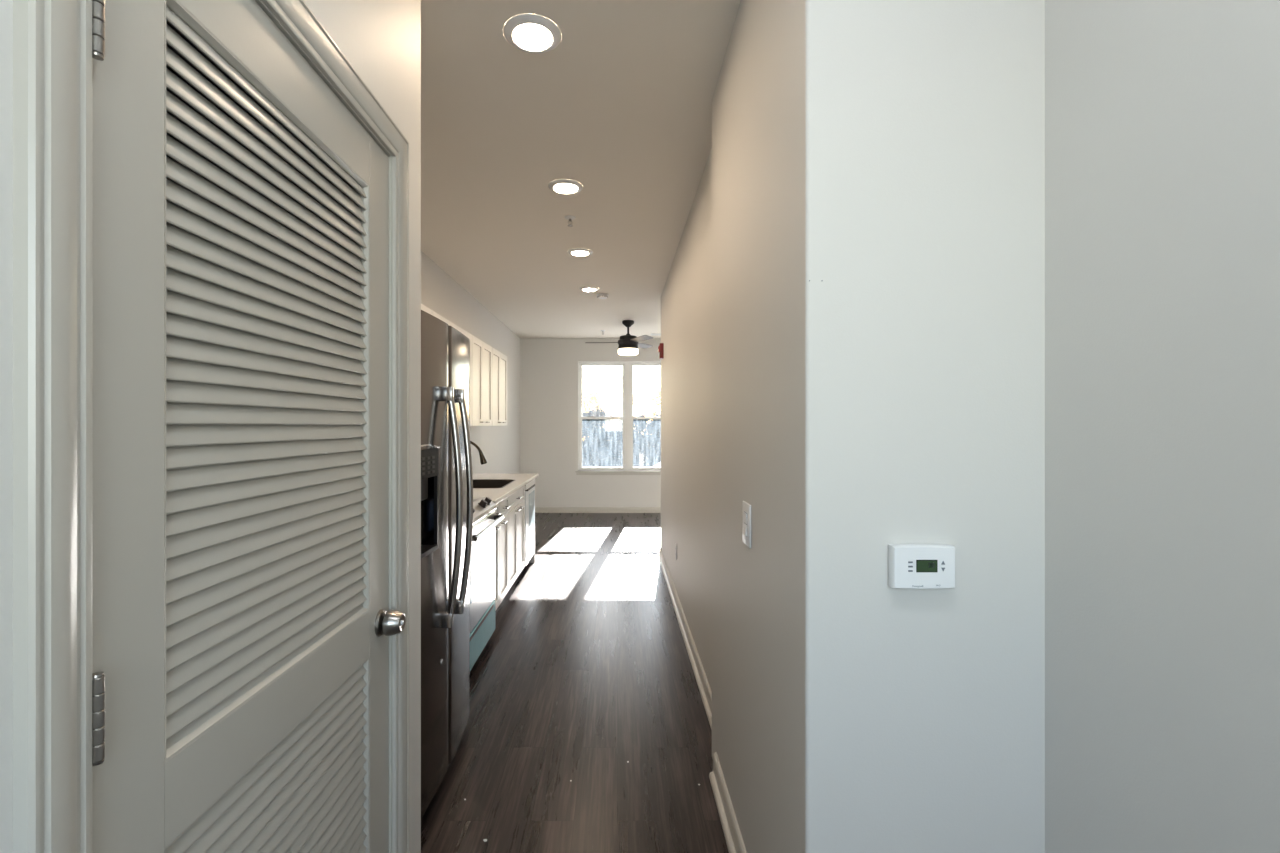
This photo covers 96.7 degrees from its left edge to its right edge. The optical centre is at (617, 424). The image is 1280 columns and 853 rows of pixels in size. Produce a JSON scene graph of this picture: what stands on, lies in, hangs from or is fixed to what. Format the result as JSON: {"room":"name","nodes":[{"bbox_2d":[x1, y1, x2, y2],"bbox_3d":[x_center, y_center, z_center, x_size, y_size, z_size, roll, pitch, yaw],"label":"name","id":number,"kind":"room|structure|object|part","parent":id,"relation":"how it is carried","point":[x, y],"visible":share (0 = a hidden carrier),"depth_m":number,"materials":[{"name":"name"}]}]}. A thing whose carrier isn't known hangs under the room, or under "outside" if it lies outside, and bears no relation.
{"room":"apartment hallway","nodes":[
{"label":"apartment hallway","id":0,"kind":"room"},
{"bbox_2d":[0,0,420,852],"bbox_3d":[-0.620,0.015,0.060,0.120,2.740,3.120,0,0,0],"label":"wall","id":1,"kind":"structure","parent":0,"point":[381,39],"depth_m":1.25,"materials":[{"name":"paint"}]},
{"bbox_2d":[13,0,408,852],"bbox_3d":[-0.595,0.325,1.005,0.171,2.121,0.956,0,0,0],"label":"door","id":2,"kind":"structure","parent":1,"relation":"in","point":[211,473],"depth_m":0.78,"materials":[{"name":"wood"}]},
{"bbox_3d":[-0.576,0.847,1.002,0.016,0.635,0.594,0,0,0],"label":"louver panel","id":3,"kind":"part","parent":2,"relation":"part of","materials":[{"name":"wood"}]},
{"bbox_3d":[-0.576,-0.059,1.002,0.016,0.972,0.594,0,0,0],"label":"louver panel","id":4,"kind":"part","parent":2,"relation":"part of","materials":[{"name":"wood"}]},
{"bbox_3d":[-0.582,0.356,1.002,0.035,2.033,0.586,0,0,0],"label":"rail","id":5,"kind":"part","parent":2,"relation":"part of","materials":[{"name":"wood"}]},
{"bbox_3d":[-0.572,0.845,1.002,0.016,0.631,0.586,0,0,0],"label":"panel moulding","id":6,"kind":"part","parent":2,"relation":"part of","materials":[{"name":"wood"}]},
{"bbox_3d":[-0.572,-0.061,1.002,0.016,0.968,0.586,0,0,0],"label":"panel moulding","id":7,"kind":"part","parent":2,"relation":"part of","materials":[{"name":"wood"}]},
{"bbox_3d":[-0.537,0.471,1.352,0.054,0.062,0.062,0,0,0],"label":"knob","id":8,"kind":"part","parent":2,"relation":"part of","materials":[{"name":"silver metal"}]},
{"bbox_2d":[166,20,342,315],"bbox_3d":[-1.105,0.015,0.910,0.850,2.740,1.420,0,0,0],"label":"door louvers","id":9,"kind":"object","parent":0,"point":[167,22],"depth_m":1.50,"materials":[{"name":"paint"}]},
{"bbox_2d":[421,251,519,473],"bbox_3d":[-1.605,0.015,4.575,0.150,2.740,8.750,0,0,0],"label":"wall","id":10,"kind":"structure","parent":0,"point":[500,445],"depth_m":6.70,"materials":[{"name":"paint"}]},
{"bbox_2d":[421,304,431,314],"bbox_3d":[-1.347,-0.594,3.310,0.361,0.298,0.758,0,0,0],"label":"upper cabinet","id":11,"kind":"object","parent":10,"relation":"attached to","point":[424,308],"visible":0.09,"depth_m":3.58,"materials":[{"name":"white wood"}]},
{"bbox_2d":[432,311,471,425],"bbox_3d":[-1.347,-0.365,4.195,0.361,0.756,0.998,0,0,0],"label":"upper cabinet","id":12,"kind":"object","parent":10,"relation":"attached to","point":[435,314],"visible":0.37,"depth_m":4.64,"materials":[{"name":"white wood"}]},
{"bbox_3d":[-1.210,-0.365,3.945,0.019,0.750,0.496,0,0,0],"label":"door","id":13,"kind":"part","parent":12,"relation":"part of","materials":[{"name":"white wood"}]},
{"bbox_3d":[-1.210,-0.365,4.445,0.019,0.750,0.496,0,0,0],"label":"door","id":14,"kind":"part","parent":12,"relation":"part of","materials":[{"name":"white"}]},
{"bbox_2d":[472,335,491,425],"bbox_3d":[-1.347,-0.365,5.072,0.361,0.756,0.743,0,0,0],"label":"upper cabinet","id":15,"kind":"object","parent":10,"relation":"attached to","point":[481,351],"visible":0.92,"depth_m":5.02,"materials":[{"name":"white wood"}]},
{"bbox_3d":[-1.210,-0.365,4.885,0.019,0.750,0.366,0,0,0],"label":"door","id":16,"kind":"part","parent":15,"relation":"part of","materials":[{"name":"white wood"}]},
{"bbox_3d":[-1.210,-0.365,5.258,0.019,0.750,0.371,0,0,0],"label":"door","id":17,"kind":"part","parent":15,"relation":"part of","materials":[{"name":"white wood"}]},
{"bbox_2d":[492,347,506,425],"bbox_3d":[-1.347,-0.365,5.825,0.361,0.756,0.748,0,0,0],"label":"upper cabinet","id":18,"kind":"object","parent":10,"relation":"attached to","point":[499,360],"visible":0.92,"depth_m":5.79,"materials":[{"name":"white wood"}]},
{"bbox_3d":[-1.210,-0.365,5.638,0.019,0.750,0.371,0,0,0],"label":"door","id":19,"kind":"part","parent":18,"relation":"part of","materials":[{"name":"white wood"}]},
{"bbox_3d":[-1.210,-0.365,6.013,0.019,0.750,0.371,0,0,0],"label":"door","id":20,"kind":"part","parent":18,"relation":"part of","materials":[{"name":"white wood"}]},
{"bbox_2d":[421,513,728,852],"bbox_3d":[0.810,1.425,3.775,4.980,0.080,10.850,0,0,0],"label":"floor","id":21,"kind":"structure","parent":0,"point":[585,670],"depth_m":2.68,"materials":[{"name":"brown wood"}]},
{"bbox_2d":[421,310,472,817],"bbox_3d":[-1.035,0.492,2.163,0.909,1.785,0.897,0,0,0],"label":"refrigerator","id":22,"kind":"object","parent":21,"relation":"on","point":[446,458],"visible":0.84,"depth_m":2.12,"materials":[{"name":"grey metal"}]},
{"bbox_3d":[-0.696,0.224,1.938,0.048,0.083,0.175,0,0,0],"label":"spout","id":23,"kind":"part","parent":22,"relation":"part of","materials":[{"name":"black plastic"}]},
{"bbox_3d":[-0.657,0.077,1.937,0.011,0.020,0.284,0,0,3],"label":"chrome trim","id":24,"kind":"part","parent":22,"relation":"part of","materials":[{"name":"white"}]},
{"bbox_3d":[-0.699,0.471,1.966,0.087,1.718,0.501,0,0,0],"label":"freezer door","id":25,"kind":"part","parent":22,"relation":"part of","materials":[{"name":"grey metal"}]},
{"bbox_3d":[-0.612,0.309,2.135,0.063,0.852,0.025,0,0,0],"label":"handle","id":26,"kind":"part","parent":22,"relation":"part of","materials":[{"name":"silver metal"}]},
{"bbox_3d":[-0.699,0.471,2.418,0.087,1.718,0.388,0,0,0],"label":"door","id":27,"kind":"part","parent":22,"relation":"part of","materials":[{"name":"grey metal"}]},
{"bbox_3d":[-0.613,0.309,2.292,0.063,0.852,0.025,0,0,0],"label":"handle","id":28,"kind":"part","parent":22,"relation":"part of","materials":[{"name":"silver metal"}]},
{"bbox_2d":[470,497,503,670],"bbox_3d":[-1.120,0.920,3.312,0.780,0.930,0.760,0,0,0],"label":"range","id":29,"kind":"object","parent":21,"relation":"on","point":[485,519],"visible":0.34,"depth_m":3.34,"materials":[{"name":"grey metal"}]},
{"bbox_3d":[-0.818,0.481,3.455,0.056,0.052,0.052,0,0,0],"label":"knob","id":30,"kind":"part","parent":29,"relation":"part of","materials":[{"name":"black plastic"}]},
{"bbox_3d":[-0.809,0.840,3.312,0.038,0.566,0.754,0,0,0],"label":"oven door","id":31,"kind":"part","parent":29,"relation":"part of","materials":[{"name":"silver metal"}]},
{"bbox_3d":[-0.809,1.232,3.312,0.038,0.190,0.754,0,0,0],"label":"drawer","id":32,"kind":"part","parent":29,"relation":"part of","materials":[{"name":"silver metal"}]},
{"bbox_3d":[-0.830,0.509,3.312,0.088,0.081,0.760,0,0,0],"label":"control panel","id":33,"kind":"part","parent":29,"relation":"part of","materials":[{"name":"silver metal"}]},
{"bbox_3d":[-0.742,0.595,3.312,0.025,0.025,0.700,0,0,0],"label":"handle","id":34,"kind":"part","parent":29,"relation":"part of","materials":[{"name":"silver metal"}]},
{"bbox_3d":[-0.818,0.481,3.575,0.056,0.052,0.052,0,0,0],"label":"knob","id":35,"kind":"part","parent":29,"relation":"part of","materials":[{"name":"black plastic"}]},
{"bbox_2d":[494,503,500,609],"bbox_3d":[-1.163,0.954,3.855,0.727,0.862,0.308,0,0,0],"label":"base cabinet","id":36,"kind":"object","parent":21,"relation":"on","point":[496,599],"visible":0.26,"depth_m":3.95,"materials":[{"name":"white wood"}]},
{"bbox_3d":[-0.842,0.603,3.855,0.019,0.135,0.306,0,0,0],"label":"drawer","id":37,"kind":"part","parent":36,"relation":"part of","materials":[{"name":"white wood"}]},
{"bbox_3d":[-0.842,0.975,3.855,0.019,0.596,0.306,0,0,0],"label":"door","id":38,"kind":"part","parent":36,"relation":"part of","materials":[{"name":"white wood"}]},
{"bbox_2d":[499,496,509,604],"bbox_3d":[-1.163,0.954,4.185,0.727,0.862,0.348,0,0,0],"label":"base cabinet","id":39,"kind":"object","parent":21,"relation":"on","point":[504,506],"visible":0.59,"depth_m":4.20,"materials":[{"name":"white wood"}]},
{"bbox_3d":[-0.842,0.603,4.185,0.019,0.135,0.346,0,0,0],"label":"drawer","id":40,"kind":"part","parent":39,"relation":"part of","materials":[{"name":"white wood"}]},
{"bbox_2d":[508,486,524,589],"bbox_3d":[-1.163,0.954,4.737,0.727,0.862,0.753,0,0,0],"label":"base cabinet","id":41,"kind":"object","parent":21,"relation":"on","point":[516,512],"visible":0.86,"depth_m":4.69,"materials":[{"name":"white wood"}]},
{"bbox_2d":[473,474,537,503],"bbox_3d":[-1.161,0.458,4.707,0.732,0.130,2.017,0,0,0],"label":"countertop","id":42,"kind":"structure","parent":41,"relation":"on","point":[497,495],"depth_m":4.52,"materials":[{"name":"stone"}]},
{"bbox_2d":[470,441,486,464],"bbox_3d":[-1.262,0.307,4.688,0.392,0.373,0.131,0,0,0],"label":"faucet","id":43,"kind":"object","parent":42,"relation":"on","point":[483,460],"visible":0.34,"depth_m":4.64,"materials":[{"name":"silver metal"}]},
{"bbox_3d":[-1.285,0.307,4.650,0.346,0.373,0.056,0,0,0],"label":"spout","id":44,"kind":"part","parent":43,"relation":"part of","materials":[{"name":"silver metal"}]},
{"bbox_2d":[473,479,514,487],"bbox_3d":[-1.133,0.594,4.730,0.473,0.212,0.678,0,0,0],"label":"sink","id":45,"kind":"object","parent":42,"relation":"in","point":[477,483],"visible":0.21,"depth_m":5.05,"materials":[{"name":"grey metal"}]},
{"bbox_3d":[-0.842,0.975,4.550,0.019,0.596,0.376,0,0,0],"label":"door","id":46,"kind":"part","parent":41,"relation":"part of","materials":[{"name":"white wood"}]},
{"bbox_3d":[-0.842,0.603,4.737,0.019,0.135,0.751,0,0,0],"label":"drawer","id":47,"kind":"part","parent":41,"relation":"part of","materials":[{"name":"white wood"}]},
{"bbox_3d":[-0.842,0.975,4.928,0.019,0.596,0.371,0,0,0],"label":"door","id":48,"kind":"part","parent":41,"relation":"part of","materials":[{"name":"white wood"}]},
{"bbox_2d":[524,479,534,566],"bbox_3d":[-1.160,0.955,5.410,0.680,0.860,0.580,0,0,0],"label":"dishwasher","id":49,"kind":"object","parent":21,"relation":"on","point":[529,499],"visible":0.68,"depth_m":5.34,"materials":[{"name":"grey metal"}]},
{"bbox_3d":[-0.838,0.560,5.410,0.028,0.066,0.576,0,0,0],"label":"control panel","id":50,"kind":"part","parent":49,"relation":"part of","materials":[{"name":"white"}]},
{"bbox_2d":[528,553,534,562],"bbox_3d":[-1.178,0.954,5.707,0.696,0.862,0.014,0,0,0],"label":"end panel","id":51,"kind":"object","parent":21,"relation":"on","point":[532,560],"visible":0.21,"depth_m":5.70,"materials":[{"name":"white wood"}]},
{"bbox_2d":[421,0,739,337],"bbox_3d":[0.810,-1.405,3.775,4.980,0.100,10.850,0,0,0],"label":"ceiling","id":52,"kind":"structure","parent":0,"point":[621,108],"depth_m":2.81,"materials":[{"name":"white paint"}]},
{"bbox_2d":[503,14,560,52],"bbox_3d":[-0.295,-1.348,1.975,0.198,0.013,0.198,0,0,0],"label":"recessed light","id":53,"kind":"object","parent":52,"relation":"in","point":[530,33],"visible":1,"depth_m":1.96,"materials":[{"name":"white plastic"}]},
{"bbox_2d":[513,24,551,48],"bbox_3d":[-0.295,-1.347,1.975,0.133,0.007,0.133,0,0,0],"label":"diffuser","id":54,"kind":"object","parent":53,"relation":"attached to","point":[525,36],"depth_m":1.97,"materials":[{"name":"white plastic"}]},
{"bbox_2d":[548,179,582,193],"bbox_3d":[-0.295,-1.348,3.240,0.198,0.013,0.198,0,0,0],"label":"recessed light","id":55,"kind":"object","parent":52,"relation":"in","point":[561,186],"visible":1,"depth_m":3.22,"materials":[{"name":"white plastic"}]},
{"bbox_2d":[554,184,576,192],"bbox_3d":[-0.295,-1.347,3.240,0.133,0.007,0.133,0,0,0],"label":"diffuser","id":56,"kind":"object","parent":55,"relation":"attached to","point":[558,188],"depth_m":3.24,"materials":[{"name":"white plastic"}]},
{"bbox_2d":[565,215,575,226],"bbox_3d":[-0.310,-1.326,3.720,0.072,0.057,0.072,0,0,0],"label":"sprinkler","id":57,"kind":"object","parent":52,"relation":"attached to","point":[568,217],"visible":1,"depth_m":3.71,"materials":[{"name":"white metal"}]},
{"bbox_2d":[568,248,592,256],"bbox_3d":[-0.293,-1.348,4.470,0.198,0.013,0.198,0,0,0],"label":"recessed light","id":58,"kind":"object","parent":52,"relation":"in","point":[580,252],"visible":1,"depth_m":4.45,"materials":[{"name":"white plastic"}]},
{"bbox_2d":[572,251,588,255],"bbox_3d":[-0.293,-1.347,4.470,0.133,0.007,0.133,0,0,0],"label":"diffuser","id":59,"kind":"object","parent":58,"relation":"attached to","point":[575,253],"depth_m":4.47,"materials":[{"name":"white"}]},
{"bbox_2d":[580,286,598,291],"bbox_3d":[-0.280,-1.348,5.680,0.198,0.013,0.198,0,0,0],"label":"recessed light","id":60,"kind":"object","parent":52,"relation":"in","point":[587,288],"visible":1,"depth_m":5.65,"materials":[{"name":"white"}]},
{"bbox_2d":[597,293,608,298],"bbox_3d":[-0.155,-1.333,5.930,0.124,0.043,0.124,0,0,0],"label":"smoke detector","id":61,"kind":"object","parent":52,"relation":"attached to","point":[600,295],"visible":1,"depth_m":5.89,"materials":[{"name":"white plastic"}]},
{"bbox_2d":[585,320,653,355],"bbox_3d":[0.034,-1.134,7.438,0.915,0.442,1.022,0,0,0],"label":"ceiling fan","id":62,"kind":"object","parent":52,"relation":"hanging from","point":[628,344],"visible":1,"depth_m":7.35,"materials":[{"name":"black metal"}]},
{"bbox_3d":[-0.206,-1.076,7.474,0.436,0.033,0.135,0,0,0],"label":"blade","id":63,"kind":"part","parent":62,"relation":"part of","materials":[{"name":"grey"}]},
{"bbox_2d":[618,348,637,355],"bbox_3d":[0.140,-0.949,7.450,0.268,0.071,0.268,0,0,0],"label":"diffuser","id":64,"kind":"object","parent":62,"relation":"attached to","point":[621,351],"depth_m":7.35,"materials":[{"name":"beige"}]},
{"bbox_3d":[0.297,-1.076,7.142,0.130,0.033,0.432,0,0,-27],"label":"blade","id":65,"kind":"part","parent":62,"relation":"part of","materials":[{"name":"grey wood"}]},
{"bbox_3d":[0.328,-1.076,7.740,0.130,0.033,0.432,0,0,33],"label":"blade","id":66,"kind":"part","parent":62,"relation":"part of","materials":[{"name":"grey wood"}]},
{"bbox_2d":[650,333,660,335],"bbox_3d":[0.680,-1.351,8.550,0.360,0.008,0.160,0,0,0],"label":"ceiling vent","id":67,"kind":"object","parent":52,"relation":"in","point":[652,334],"visible":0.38,"depth_m":8.52,"materials":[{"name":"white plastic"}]},
{"bbox_2d":[520,338,660,506],"bbox_3d":[0.735,0.015,9.050,4.830,2.740,0.200,0,0,0],"label":"wall","id":68,"kind":"structure","parent":0,"point":[548,366],"depth_m":8.95,"materials":[{"name":"paint"}]},
{"bbox_2d":[535,507,660,512],"bbox_3d":[0.750,1.343,8.934,4.500,0.084,0.033,0,0,0],"label":"baseboard","id":69,"kind":"structure","parent":68,"relation":"attached to","point":[537,509],"depth_m":8.93,"materials":[{"name":"white wood"}]},
{"bbox_3d":[0.750,1.375,8.926,4.500,0.020,0.018,0,0,0],"label":"shoe moulding","id":70,"kind":"part","parent":69,"relation":"part of","materials":[{"name":"white wood"}]},
{"bbox_2d":[575,361,660,474],"bbox_3d":[0.165,-0.102,9.010,1.652,1.794,0.190,0,0,0],"label":"window","id":71,"kind":"structure","parent":68,"relation":"in","point":[627,469],"depth_m":9.00,"materials":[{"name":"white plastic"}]},
{"bbox_3d":[-0.240,0.295,9.036,0.706,0.830,0.032,0,0,0],"label":"sash","id":72,"kind":"part","parent":71,"relation":"part of","materials":[{"name":"white plastic"}]},
{"bbox_3d":[-0.240,-0.527,9.076,0.706,0.887,0.032,0,0,0],"label":"sash","id":73,"kind":"part","parent":71,"relation":"part of","materials":[{"name":"glass"}]},
{"bbox_3d":[0.165,0.741,8.965,1.652,0.022,0.100,0,0,0],"label":"sill","id":74,"kind":"part","parent":71,"relation":"part of","materials":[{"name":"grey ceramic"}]},
{"bbox_3d":[0.570,0.295,9.036,0.706,0.830,0.032,0,0,0],"label":"sash","id":75,"kind":"part","parent":71,"relation":"part of","materials":[{"name":"white plastic"}]},
{"bbox_3d":[0.570,-0.527,9.076,0.706,0.887,0.032,0,0,0],"label":"sash","id":76,"kind":"part","parent":71,"relation":"part of","materials":[{"name":"glass"}]},
{"bbox_2d":[661,0,1044,852],"bbox_3d":[0.702,0.015,3.618,0.618,2.740,4.864,0,0,0],"label":"wall","id":77,"kind":"structure","parent":0,"point":[889,154],"depth_m":1.19,"materials":[{"name":"paint"}]},
{"bbox_2d":[658,343,663,358],"bbox_3d":[0.434,-0.735,5.715,0.050,0.150,0.120,0,0,0],"label":"fire alarm","id":78,"kind":"object","parent":77,"relation":"attached to","point":[661,345],"visible":1,"depth_m":5.66,"materials":[{"name":"red plastic"}]},
{"bbox_2d":[675,543,676,559],"bbox_3d":[0.454,0.985,4.420,0.008,0.114,0.070,0,0,0],"label":"wall outlet","id":79,"kind":"object","parent":77,"relation":"attached to","point":[675,543],"visible":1,"depth_m":4.40,"materials":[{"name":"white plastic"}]},
{"bbox_2d":[658,547,711,729],"bbox_3d":[0.443,1.343,4.222,0.033,0.084,3.656,0,0,0],"label":"baseboard","id":80,"kind":"structure","parent":77,"relation":"attached to","point":[702,682],"depth_m":3.44,"materials":[{"name":"white wood"}]},
{"bbox_2d":[709,752,746,852],"bbox_3d":[0.377,1.343,1.722,0.033,0.084,1.073,0,0,0],"label":"baseboard","id":81,"kind":"structure","parent":77,"relation":"attached to","point":[733,837],"depth_m":1.97,"materials":[{"name":"white wood"}]},
{"bbox_3d":[0.369,1.375,1.712,0.018,0.020,1.053,0,0,0],"label":"shoe moulding","id":82,"kind":"part","parent":81,"relation":"part of","materials":[{"name":"white wood"}]},
{"bbox_2d":[742,501,750,547],"bbox_3d":[0.387,0.300,1.717,0.012,0.128,0.098,0,0,0],"label":"light switch","id":83,"kind":"object","parent":77,"relation":"attached to","point":[746,508],"visible":1,"depth_m":1.70,"materials":[{"name":"white plastic"}]},
{"bbox_2d":[888,544,954,588],"bbox_3d":[0.626,0.292,1.171,0.128,0.090,0.028,0,0,0],"label":"thermostat","id":84,"kind":"object","parent":77,"relation":"attached to","point":[910,566],"visible":1,"depth_m":1.16,"materials":[{"name":"white plastic"}]},
{"bbox_2d":[1045,0,1279,852],"bbox_3d":[0.951,0.015,-0.157,0.120,2.740,2.686,0,0,0],"label":"wall","id":85,"kind":"structure","parent":0,"point":[1162,117],"depth_m":0.93,"materials":[{"name":"paint"}]},
{"label":"outside","id":86,"kind":"structure","parent":0,"visible":0},
{"bbox_3d":[0.000,2.985,49.700,80.000,0.100,80.600,0,0,0],"label":"ground","id":87,"kind":"structure","parent":86,"visible":0},
{"bbox_2d":[582,386,607,440],"bbox_3d":[-1.701,0.173,37.981,3.061,5.531,2.948,0,0,0],"label":"tree","id":88,"kind":"object","parent":87,"relation":"on","point":[594,396],"visible":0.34,"depth_m":37.58,"materials":[{"name":"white plant"}]},
{"bbox_2d":[582,407,622,466],"bbox_3d":[-0.965,1.180,30.916,2.607,4.340,2.523,0,0,0],"label":"shrub","id":89,"kind":"object","parent":87,"relation":"on","point":[598,449],"visible":0.77,"depth_m":30.62,"materials":[{"name":"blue plant"}]},
{"bbox_2d":[605,373,642,428],"bbox_3d":[0.318,-0.368,40.531,3.203,6.611,3.072,0,0,0],"label":"tree","id":90,"kind":"object","parent":87,"relation":"on","point":[620,401],"visible":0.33,"depth_m":40.39,"materials":[{"name":"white plant"}]},
{"bbox_2d":[607,415,641,466],"bbox_3d":[0.267,1.360,34.029,2.796,3.932,2.522,0,0,0],"label":"shrub","id":91,"kind":"object","parent":87,"relation":"on","point":[618,426],"visible":0.27,"depth_m":33.55,"materials":[{"name":"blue plant"}]},
{"bbox_2d":[621,414,660,466],"bbox_3d":[1.578,1.375,30.997,2.771,3.877,2.456,0,0,-10],"label":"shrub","id":92,"kind":"object","parent":87,"relation":"on","point":[646,447],"visible":0.6,"depth_m":30.51,"materials":[{"name":"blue plant"}]},
{"bbox_2d":[643,382,660,419],"bbox_3d":[3.086,0.036,37.907,2.674,5.805,2.880,0,0,0],"label":"tree","id":93,"kind":"object","parent":87,"relation":"on","point":[656,392],"visible":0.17,"depth_m":37.96,"materials":[{"name":"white plant"}]},
{"bbox_2d":[651,411,660,426],"bbox_3d":[2.859,1.242,34.025,2.568,4.316,2.556,0,0,0],"label":"shrub","id":94,"kind":"object","parent":87,"relation":"on","point":[657,421],"visible":0.05,"depth_m":33.33,"materials":[{"name":"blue plant"}]}
]}

